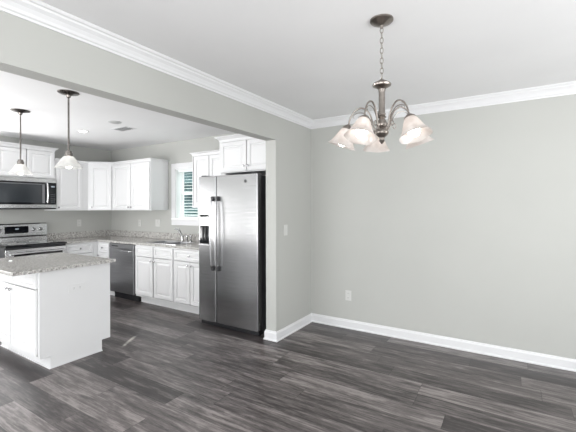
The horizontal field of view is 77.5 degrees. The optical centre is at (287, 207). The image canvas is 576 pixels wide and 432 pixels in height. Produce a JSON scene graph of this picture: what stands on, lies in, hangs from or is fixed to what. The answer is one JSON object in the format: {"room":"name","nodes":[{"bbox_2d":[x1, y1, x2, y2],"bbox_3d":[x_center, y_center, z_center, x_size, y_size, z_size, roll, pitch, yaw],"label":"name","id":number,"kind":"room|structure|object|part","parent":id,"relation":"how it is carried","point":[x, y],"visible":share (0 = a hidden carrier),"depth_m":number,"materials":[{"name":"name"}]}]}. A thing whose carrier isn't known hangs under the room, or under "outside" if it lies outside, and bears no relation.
{"room":"dining room","nodes":[
{"label":"dining room","id":0,"kind":"room"},
{"bbox_2d":[0,136,110,232],"bbox_3d":[-5.087,0.192,3.839,0.150,2.445,6.650,0,0,32],"label":"wall","id":1,"kind":"structure","parent":0,"point":[91,220],"depth_m":5.92,"materials":[{"name":"paint"}]},
{"bbox_2d":[0,141,57,178],"bbox_3d":[-3.891,-0.661,5.237,0.385,0.471,0.843,0,0,32],"label":"upper cabinet","id":2,"kind":"object","parent":1,"relation":"attached to","point":[40,160],"visible":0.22,"depth_m":5.20,"materials":[{"name":"paint"}]},
{"bbox_3d":[-3.859,-0.632,4.998,0.019,0.390,0.360,0,0,32],"label":"door","id":3,"kind":"part","parent":2,"relation":"part of","materials":[{"name":"paint"}]},
{"bbox_2d":[0,176,55,208],"bbox_3d":[-3.868,-0.194,5.223,0.438,0.454,0.760,0,0,32],"label":"microwave","id":4,"kind":"object","parent":2,"relation":"attached to","point":[15,192],"visible":1,"depth_m":5.13,"materials":[{"name":"grey metal"}]},
{"bbox_3d":[-3.762,-0.201,5.095,0.026,0.322,0.655,0,0,32],"label":"door","id":5,"kind":"part","parent":4,"relation":"part of","materials":[{"name":"black glass"}]},
{"bbox_3d":[-3.736,-0.392,5.141,0.022,0.056,0.760,0,0,32],"label":"trim","id":6,"kind":"part","parent":4,"relation":"part of","materials":[{"name":"silver metal"}]},
{"bbox_3d":[-3.735,-0.012,5.141,0.022,0.052,0.760,0,0,32],"label":"trim","id":7,"kind":"part","parent":4,"relation":"part of","materials":[{"name":"silver metal"}]},
{"bbox_3d":[-3.573,-0.206,5.328,0.050,0.312,0.022,0,0,32],"label":"handle","id":8,"kind":"part","parent":4,"relation":"part of","materials":[{"name":"silver metal"}]},
{"bbox_3d":[-3.560,-0.201,5.418,0.026,0.322,0.103,0,0,32],"label":"control panel","id":9,"kind":"part","parent":4,"relation":"part of","materials":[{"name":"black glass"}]},
{"bbox_3d":[-3.896,-0.872,5.240,0.376,0.049,0.843,0,0,32],"label":"crown","id":10,"kind":"part","parent":2,"relation":"part of","materials":[{"name":"paint"}]},
{"bbox_3d":[-3.662,-0.633,5.313,0.019,0.390,0.359,0,0,32],"label":"door","id":11,"kind":"part","parent":2,"relation":"part of","materials":[{"name":"paint"}]},
{"bbox_2d":[44,158,87,210],"bbox_3d":[-3.555,-0.347,5.781,0.375,0.804,0.508,0,0,32],"label":"upper cabinet","id":12,"kind":"object","parent":1,"relation":"attached to","point":[71,184],"visible":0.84,"depth_m":5.69,"materials":[{"name":"paint"}]},
{"bbox_3d":[-3.452,-0.324,5.665,0.019,0.734,0.389,0,0,32],"label":"door","id":13,"kind":"part","parent":12,"relation":"part of","materials":[{"name":"paint"}]},
{"bbox_3d":[-3.428,-0.730,5.701,0.028,0.038,0.508,0,0,32],"label":"crown","id":14,"kind":"part","parent":12,"relation":"part of","materials":[{"name":"paint"}]},
{"bbox_2d":[0,11,310,331],"bbox_3d":[-1.535,0.182,1.614,0.128,2.445,6.650,0,0,32],"label":"wall","id":15,"kind":"structure","parent":0,"point":[28,49],"depth_m":3.09,"materials":[{"name":"paint"}]},
{"bbox_2d":[0,0,312,128],"bbox_3d":[-1.454,-0.995,1.560,0.072,0.092,6.650,0,0,32],"label":"trim","id":16,"kind":"structure","parent":15,"relation":"attached to","point":[37,12],"depth_m":2.28,"materials":[{"name":"white paint"}]},
{"bbox_2d":[284,225,287,235],"bbox_3d":[-0.024,0.250,3.894,0.010,0.116,0.072,0,0,32],"label":"light switch","id":17,"kind":"object","parent":15,"relation":"attached to","point":[285,226],"visible":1,"depth_m":3.89,"materials":[{"name":"grey plastic"}]},
{"bbox_2d":[263,313,311,341],"bbox_3d":[0.022,1.350,4.095,0.172,0.100,0.795,0,0,32],"label":"baseboard","id":18,"kind":"structure","parent":15,"relation":"attached to","point":[269,335],"depth_m":3.90,"materials":[{"name":"white paint"}]},
{"bbox_2d":[178,169,198,217],"bbox_3d":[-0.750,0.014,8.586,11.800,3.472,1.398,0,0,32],"label":"window blinds","id":19,"kind":"object","parent":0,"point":[190,211],"visible":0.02,"depth_m":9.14,"materials":[{"name":"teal plastic"}]},
{"bbox_2d":[0,295,575,431],"bbox_3d":[-1.236,1.454,1.428,9.230,0.100,6.950,0,0,32],"label":"floor","id":20,"kind":"structure","parent":0,"point":[159,368],"depth_m":2.79,"materials":[{"name":"grey wood"}]},
{"bbox_2d":[0,223,66,257],"bbox_3d":[-3.724,0.827,5.141,0.724,1.166,0.762,0,0,32],"label":"range","id":21,"kind":"object","parent":20,"relation":"on","point":[21,239],"visible":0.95,"depth_m":5.17,"materials":[{"name":"grey metal"}]},
{"bbox_2d":[0,244,65,257],"bbox_3d":[-3.721,0.946,5.139,0.719,0.808,0.760,0,0,32],"label":"oven","id":22,"kind":"object","parent":21,"relation":"in","point":[27,249],"depth_m":4.90,"materials":[{"name":"silver glass"}]},
{"bbox_2d":[0,240,66,248],"bbox_3d":[-3.752,0.525,5.158,0.660,0.035,0.762,0,0,32],"label":"cooktop","id":23,"kind":"object","parent":21,"relation":"in","point":[4,244],"depth_m":5.08,"materials":[{"name":"black glass"}]},
{"bbox_2d":[0,263,109,368],"bbox_3d":[-2.378,0.979,3.553,1.011,0.856,0.680,0,0,32],"label":"kitchen island","id":24,"kind":"object","parent":20,"relation":"on","point":[45,324],"visible":0.95,"depth_m":3.24,"materials":[{"name":"paint"}]},
{"bbox_3d":[-2.752,0.632,3.433,0.481,0.141,0.019,0,0,32],"label":"drawer","id":25,"kind":"part","parent":24,"relation":"part of","materials":[{"name":"paint"}]},
{"bbox_3d":[-2.752,0.989,3.432,0.474,0.557,0.019,0,0,32],"label":"door","id":26,"kind":"part","parent":24,"relation":"part of","materials":[{"name":"paint"}]},
{"bbox_3d":[-2.341,0.631,3.175,0.481,0.141,0.019,0,0,32],"label":"drawer","id":27,"kind":"part","parent":24,"relation":"part of","materials":[{"name":"paint"}]},
{"bbox_3d":[-2.340,0.988,3.174,0.474,0.557,0.019,0,0,32],"label":"door","id":28,"kind":"part","parent":24,"relation":"part of","materials":[{"name":"paint"}]},
{"bbox_3d":[-2.365,1.402,3.571,1.011,0.010,0.477,0,0,32],"label":"shoe moulding","id":29,"kind":"part","parent":24,"relation":"part of","materials":[{"name":"white paint"}]},
{"bbox_2d":[0,252,115,275],"bbox_3d":[-2.403,0.535,3.494,1.073,0.030,0.875,0,0,32],"label":"island countertop","id":30,"kind":"structure","parent":24,"relation":"on","point":[30,264],"depth_m":3.37,"materials":[{"name":"stone"}]},
{"bbox_3d":[-1.946,0.977,3.312,0.012,0.856,0.630,0,0,32],"label":"panel","id":31,"kind":"part","parent":24,"relation":"part of","materials":[{"name":"paint"}]},
{"bbox_2d":[68,282,84,292],"bbox_3d":[-1.942,0.740,3.298,0.009,0.075,0.150,0,0,32],"label":"outlet","id":32,"kind":"object","parent":24,"relation":"attached to","point":[77,287],"visible":1,"depth_m":3.29,"materials":[{"name":"white plastic"}]},
{"bbox_2d":[66,242,92,255],"bbox_3d":[-3.449,0.981,5.676,0.650,0.858,0.425,0,0,32],"label":"base cabinet","id":33,"kind":"object","parent":20,"relation":"on","point":[86,248],"visible":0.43,"depth_m":5.54,"materials":[{"name":"paint"}]},
{"bbox_3d":[-3.208,0.995,5.522,0.019,0.548,0.397,0,0,32],"label":"door","id":34,"kind":"part","parent":33,"relation":"part of","materials":[{"name":"paint"}]},
{"bbox_2d":[93,241,114,295],"bbox_3d":[-3.036,0.980,6.064,0.938,0.858,0.664,0,0,32],"label":"base cabinet","id":35,"kind":"object","parent":20,"relation":"on","point":[100,249],"visible":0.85,"depth_m":5.70,"materials":[{"name":"paint"}]},
{"bbox_3d":[-2.912,0.993,5.669,0.288,0.550,0.019,0,0,32],"label":"door","id":36,"kind":"part","parent":35,"relation":"part of","materials":[{"name":"paint"}]},
{"bbox_3d":[-2.913,0.640,5.669,0.288,0.147,0.019,0,0,32],"label":"drawer","id":37,"kind":"part","parent":35,"relation":"part of","materials":[{"name":"paint"}]},
{"bbox_2d":[47,230,198,249],"bbox_3d":[-2.254,0.481,5.331,3.060,0.134,1.110,0,0,32],"label":"countertop","id":38,"kind":"structure","parent":35,"relation":"on","point":[112,236],"depth_m":5.78,"materials":[{"name":"stone"}]},
{"bbox_2d":[144,240,197,247],"bbox_3d":[-1.700,0.600,5.240,0.684,0.174,0.434,0,0,32],"label":"sink","id":39,"kind":"object","parent":38,"relation":"in","point":[171,242],"visible":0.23,"depth_m":5.31,"materials":[{"name":"silver metal"}]},
{"bbox_2d":[175,228,183,240],"bbox_3d":[-1.625,0.410,5.383,0.144,0.204,0.066,0,0,7],"label":"faucet","id":40,"kind":"object","parent":38,"relation":"on","point":[180,232],"visible":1,"depth_m":5.36,"materials":[{"name":"silver metal"}]},
{"bbox_2d":[109,243,140,301],"bbox_3d":[-2.368,0.978,5.637,0.630,0.852,0.638,0,0,32],"label":"dishwasher","id":41,"kind":"object","parent":20,"relation":"on","point":[122,271],"visible":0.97,"depth_m":5.38,"materials":[{"name":"grey metal"}]},
{"bbox_3d":[-2.506,0.961,5.411,0.600,0.657,0.028,0,0,32],"label":"door","id":42,"kind":"part","parent":41,"relation":"part of","materials":[{"name":"silver metal"}]},
{"bbox_3d":[-2.507,0.592,5.411,0.600,0.069,0.028,0,0,32],"label":"control panel","id":43,"kind":"part","parent":41,"relation":"part of","materials":[{"name":"silver metal"}]},
{"bbox_2d":[135,245,179,309],"bbox_3d":[-1.734,0.976,5.262,0.828,0.858,0.640,0,0,32],"label":"base cabinet","id":44,"kind":"object","parent":20,"relation":"on","point":[154,266],"visible":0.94,"depth_m":5.02,"materials":[{"name":"paint"}]},
{"bbox_3d":[-2.058,0.637,5.133,0.393,0.147,0.019,0,0,32],"label":"false drawer","id":45,"kind":"part","parent":44,"relation":"part of","materials":[{"name":"paint"}]},
{"bbox_3d":[-2.057,0.992,5.132,0.386,0.548,0.019,0,0,32],"label":"door","id":46,"kind":"part","parent":44,"relation":"part of","materials":[{"name":"paint"}]},
{"bbox_3d":[-1.709,0.991,4.914,0.386,0.548,0.019,0,0,32],"label":"door","id":47,"kind":"part","parent":44,"relation":"part of","materials":[{"name":"paint"}]},
{"bbox_3d":[-1.709,0.636,4.915,0.393,0.147,0.019,0,0,32],"label":"false drawer","id":48,"kind":"part","parent":44,"relation":"part of","materials":[{"name":"paint"}]},
{"bbox_2d":[174,248,198,313],"bbox_3d":[-1.111,0.974,4.872,0.638,0.858,0.640,0,0,32],"label":"base cabinet","id":49,"kind":"object","parent":20,"relation":"on","point":[186,261],"visible":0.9,"depth_m":4.67,"materials":[{"name":"paint"}]},
{"bbox_3d":[-1.391,0.990,4.715,0.297,0.548,0.019,0,0,32],"label":"door","id":50,"kind":"part","parent":49,"relation":"part of","materials":[{"name":"paint"}]},
{"bbox_3d":[-1.261,0.636,4.633,0.607,0.145,0.019,0,0,32],"label":"drawer","id":51,"kind":"part","parent":49,"relation":"part of","materials":[{"name":"paint"}]},
{"bbox_3d":[-1.129,0.989,4.551,0.297,0.548,0.019,0,0,32],"label":"door","id":52,"kind":"part","parent":49,"relation":"part of","materials":[{"name":"paint"}]},
{"bbox_2d":[199,172,265,335],"bbox_3d":[-0.519,0.511,4.373,0.887,1.780,0.835,0,0,32],"label":"refrigerator","id":53,"kind":"object","parent":20,"relation":"on","point":[232,208],"visible":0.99,"depth_m":4.03,"materials":[{"name":"grey metal"}]},
{"bbox_3d":[-0.939,0.491,4.274,0.280,1.707,0.070,0,0,32],"label":"freezer door","id":54,"kind":"part","parent":53,"relation":"part of","materials":[{"name":"silver metal"}]},
{"bbox_3d":[-0.885,0.308,4.153,0.024,0.813,0.074,0,0,32],"label":"handle","id":55,"kind":"part","parent":53,"relation":"part of","materials":[{"name":"silver metal"}]},
{"bbox_3d":[-0.826,0.308,4.116,0.024,0.813,0.074,0,0,32],"label":"handle","id":56,"kind":"part","parent":53,"relation":"part of","materials":[{"name":"silver metal"}]},
{"bbox_3d":[-0.560,0.490,4.036,0.599,1.707,0.070,0,0,32],"label":"door","id":57,"kind":"part","parent":53,"relation":"part of","materials":[{"name":"silver metal"}]},
{"bbox_2d":[0,0,575,150],"bbox_3d":[-1.243,-1.101,1.428,9.230,0.120,6.950,0,0,32],"label":"ceiling","id":58,"kind":"structure","parent":0,"point":[313,59],"depth_m":2.43,"materials":[{"name":"paint"}]},
{"bbox_2d":[7,108,32,174],"bbox_3d":[-2.872,-0.691,3.850,0.222,0.692,0.222,0,0,-35],"label":"pendant light","id":59,"kind":"object","parent":58,"relation":"hanging from","point":[19,168],"visible":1,"depth_m":3.82,"materials":[{"name":"white glass"}]},
{"bbox_3d":[-2.871,-0.405,3.850,0.222,0.107,0.222,0,0,-35],"label":"lamp shade","id":60,"kind":"part","parent":59,"relation":"part of","materials":[{"name":"white glass"}]},
{"bbox_3d":[-2.872,-0.751,3.850,0.015,0.492,0.015,0,0,32],"label":"rod","id":61,"kind":"part","parent":59,"relation":"part of","materials":[{"name":"silver metal"}]},
{"bbox_2d":[54,89,81,168],"bbox_3d":[-1.990,-0.693,3.253,0.222,0.692,0.222,0,0,-35],"label":"pendant light","id":62,"kind":"object","parent":58,"relation":"hanging from","point":[68,161],"visible":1,"depth_m":3.23,"materials":[{"name":"white glass"}]},
{"bbox_3d":[-1.989,-0.407,3.253,0.222,0.107,0.222,0,0,10],"label":"lamp shade","id":63,"kind":"part","parent":62,"relation":"part of","materials":[{"name":"white glass"}]},
{"bbox_3d":[-1.990,-0.753,3.253,0.015,0.492,0.015,0,0,32],"label":"rod","id":64,"kind":"part","parent":62,"relation":"part of","materials":[{"name":"silver metal"}]},
{"bbox_2d":[108,121,121,123],"bbox_3d":[-2.114,-1.031,4.380,0.148,0.014,0.148,0,0,32],"label":"ceiling disc","id":65,"kind":"object","parent":58,"relation":"attached to","point":[112,122],"visible":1,"depth_m":4.35,"materials":[{"name":"grey plastic"}]},
{"bbox_2d":[112,126,135,131],"bbox_3d":[-2.174,-1.034,4.755,0.300,0.010,0.180,0,0,32],"label":"ceiling vent","id":66,"kind":"object","parent":58,"relation":"in","point":[124,128],"visible":1,"depth_m":4.74,"materials":[{"name":"white paint"}]},
{"bbox_2d":[329,14,433,152],"bbox_3d":[0.506,-0.686,2.001,0.592,0.719,0.594,0,0,32],"label":"chandelier","id":67,"kind":"object","parent":58,"relation":"hanging from","point":[415,132],"visible":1,"depth_m":1.96,"materials":[{"name":"white glass"}]},
{"bbox_3d":[0.312,-0.395,2.098,0.160,0.138,0.164,0,0,32],"label":"lamp shade","id":68,"kind":"part","parent":67,"relation":"part of","materials":[{"name":"white glass"}]},
{"bbox_3d":[0.369,-0.396,1.831,0.165,0.138,0.159,0,0,32],"label":"lamp shade","id":69,"kind":"part","parent":67,"relation":"part of","materials":[{"name":"white glass"}]},
{"bbox_3d":[0.376,-0.396,1.838,0.064,0.087,0.064,0,0,32],"label":"bulb","id":70,"kind":"part","parent":67,"relation":"part of","materials":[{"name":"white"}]},
{"bbox_3d":[0.424,-0.497,2.048,0.168,0.146,0.010,0,0,24],"label":"arm","id":71,"kind":"part","parent":67,"relation":"part of","materials":[{"name":"silver metal"}]},
{"bbox_3d":[0.451,-0.497,1.921,0.037,0.146,0.166,0,0,32],"label":"arm","id":72,"kind":"part","parent":67,"relation":"part of","materials":[{"name":"silver metal"}]},
{"bbox_3d":[0.549,-0.396,2.235,0.168,0.138,0.154,0,0,32],"label":"lamp shade","id":73,"kind":"part","parent":67,"relation":"part of","materials":[{"name":"white glass"}]},
{"bbox_3d":[0.580,-0.497,1.908,0.010,0.146,0.168,0,0,-30],"label":"arm","id":74,"kind":"part","parent":67,"relation":"part of","materials":[{"name":"silver metal"}]},
{"bbox_3d":[0.633,-0.497,2.026,0.168,0.146,0.010,0,0,-12],"label":"arm","id":75,"kind":"part","parent":67,"relation":"part of","materials":[{"name":"silver metal"}]},
{"bbox_3d":[0.636,-0.396,1.811,0.064,0.087,0.063,0,0,32],"label":"bulb","id":76,"kind":"part","parent":67,"relation":"part of","materials":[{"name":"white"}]},
{"bbox_3d":[0.641,-0.396,1.802,0.154,0.138,0.168,0,0,32],"label":"lamp shade","id":77,"kind":"part","parent":67,"relation":"part of","materials":[{"name":"white glass"}]},
{"bbox_3d":[0.752,-0.397,2.052,0.163,0.138,0.164,0,0,32],"label":"lamp shade","id":78,"kind":"part","parent":67,"relation":"part of","materials":[{"name":"white glass"}]},
{"bbox_2d":[111,94,575,358],"bbox_3d":[0.566,0.176,4.309,9.230,2.445,0.150,0,0,32],"label":"wall","id":79,"kind":"structure","parent":0,"point":[468,232],"depth_m":3.54,"materials":[{"name":"paint"}]},
{"bbox_2d":[88,161,113,209],"bbox_3d":[-3.162,-0.348,6.186,0.614,0.804,0.617,0,0,32],"label":"upper cabinet","id":80,"kind":"object","parent":79,"relation":"attached to","point":[100,174],"visible":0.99,"depth_m":5.95,"materials":[{"name":"paint"}]},
{"bbox_3d":[-3.110,-0.731,5.954,0.391,0.038,0.028,0,0,-13],"label":"crown","id":81,"kind":"part","parent":80,"relation":"part of","materials":[{"name":"paint"}]},
{"bbox_2d":[47,230,198,240],"bbox_3d":[-2.254,0.466,5.331,3.060,0.104,1.110,0,0,32],"label":"backsplash","id":82,"kind":"structure","parent":79,"relation":"attached to","point":[65,235],"depth_m":6.01,"materials":[{"name":"stone"}]},
{"bbox_2d":[113,158,168,209],"bbox_3d":[-2.426,-0.350,5.868,0.990,0.804,0.375,0,0,32],"label":"upper cabinet","id":83,"kind":"object","parent":79,"relation":"attached to","point":[138,184],"visible":1,"depth_m":5.68,"materials":[{"name":"paint"}]},
{"bbox_3d":[-2.719,-0.326,5.875,0.460,0.734,0.019,0,0,32],"label":"door","id":84,"kind":"part","parent":83,"relation":"part of","materials":[{"name":"paint"}]},
{"bbox_3d":[-2.318,-0.328,5.624,0.461,0.734,0.019,0,0,32],"label":"door","id":85,"kind":"part","parent":83,"relation":"part of","materials":[{"name":"paint"}]},
{"bbox_3d":[-2.422,-0.733,5.877,0.990,0.038,0.354,0,0,32],"label":"crown","id":86,"kind":"part","parent":83,"relation":"part of","materials":[{"name":"paint"}]},
{"bbox_2d":[155,219,159,226],"bbox_3d":[-2.149,0.263,5.916,0.118,0.116,0.010,0,0,32],"label":"light switch","id":87,"kind":"object","parent":79,"relation":"attached to","point":[157,222],"visible":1,"depth_m":5.92,"materials":[{"name":"grey plastic"}]},
{"bbox_2d":[171,162,198,225],"bbox_3d":[-1.478,-0.202,5.569,0.806,0.973,0.185,0,0,32],"label":"window","id":88,"kind":"structure","parent":79,"relation":"in","point":[176,178],"depth_m":5.68,"materials":[{"name":"white paint"}]},
{"bbox_3d":[-1.450,-0.207,5.613,0.606,0.763,0.040,0,0,32],"label":"sash","id":89,"kind":"part","parent":88,"relation":"part of","materials":[{"name":"white plastic"}]},
{"bbox_2d":[189,150,227,207],"bbox_3d":[-0.997,-0.374,4.972,0.692,0.764,0.375,0,0,32],"label":"upper cabinet","id":90,"kind":"object","parent":79,"relation":"attached to","point":[205,163],"visible":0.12,"depth_m":4.91,"materials":[{"name":"paint"}]},
{"bbox_3d":[-1.184,-0.351,4.913,0.283,0.694,0.019,0,0,32],"label":"door","id":91,"kind":"part","parent":90,"relation":"part of","materials":[{"name":"paint"}]},
{"bbox_3d":[-0.992,-0.737,4.981,0.692,0.038,0.354,0,0,32],"label":"crown","id":92,"kind":"part","parent":90,"relation":"part of","materials":[{"name":"paint"}]},
{"bbox_3d":[-0.930,-0.351,4.754,0.293,0.694,0.019,0,0,32],"label":"door","id":93,"kind":"part","parent":90,"relation":"part of","materials":[{"name":"paint"}]},
{"bbox_2d":[214,134,265,174],"bbox_3d":[-0.382,-0.651,4.486,0.950,0.455,0.545,0,0,32],"label":"upper cabinet","id":94,"kind":"object","parent":79,"relation":"attached to","point":[238,153],"visible":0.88,"depth_m":4.32,"materials":[{"name":"paint"}]},
{"bbox_3d":[-0.668,-0.617,4.389,0.410,0.364,0.019,0,0,32],"label":"door","id":95,"kind":"part","parent":94,"relation":"part of","materials":[{"name":"paint"}]},
{"bbox_3d":[-0.382,-0.849,4.488,0.950,0.059,0.540,0,0,32],"label":"crown","id":96,"kind":"part","parent":94,"relation":"part of","materials":[{"name":"paint"}]},
{"bbox_3d":[-0.311,-0.618,4.165,0.409,0.364,0.019,0,0,32],"label":"door","id":97,"kind":"part","parent":94,"relation":"part of","materials":[{"name":"paint"}]},
{"bbox_2d":[345,290,350,300],"bbox_3d":[0.695,1.020,4.136,0.072,0.116,0.009,0,0,32],"label":"outlet","id":98,"kind":"object","parent":79,"relation":"attached to","point":[347,292],"visible":1,"depth_m":4.14,"materials":[{"name":"grey plastic"}]},
{"bbox_2d":[311,81,575,128],"bbox_3d":[2.275,-1.005,3.106,4.750,0.092,0.072,0,0,32],"label":"trim","id":99,"kind":"structure","parent":79,"relation":"attached to","point":[566,88],"depth_m":3.43,"materials":[{"name":"white paint"}]},
{"bbox_2d":[312,313,575,371],"bbox_3d":[2.295,1.344,3.127,4.750,0.100,0.022,0,0,32],"label":"baseboard","id":100,"kind":"structure","parent":79,"relation":"attached to","point":[558,362],"depth_m":3.53,"materials":[{"name":"white paint"}]}
]}

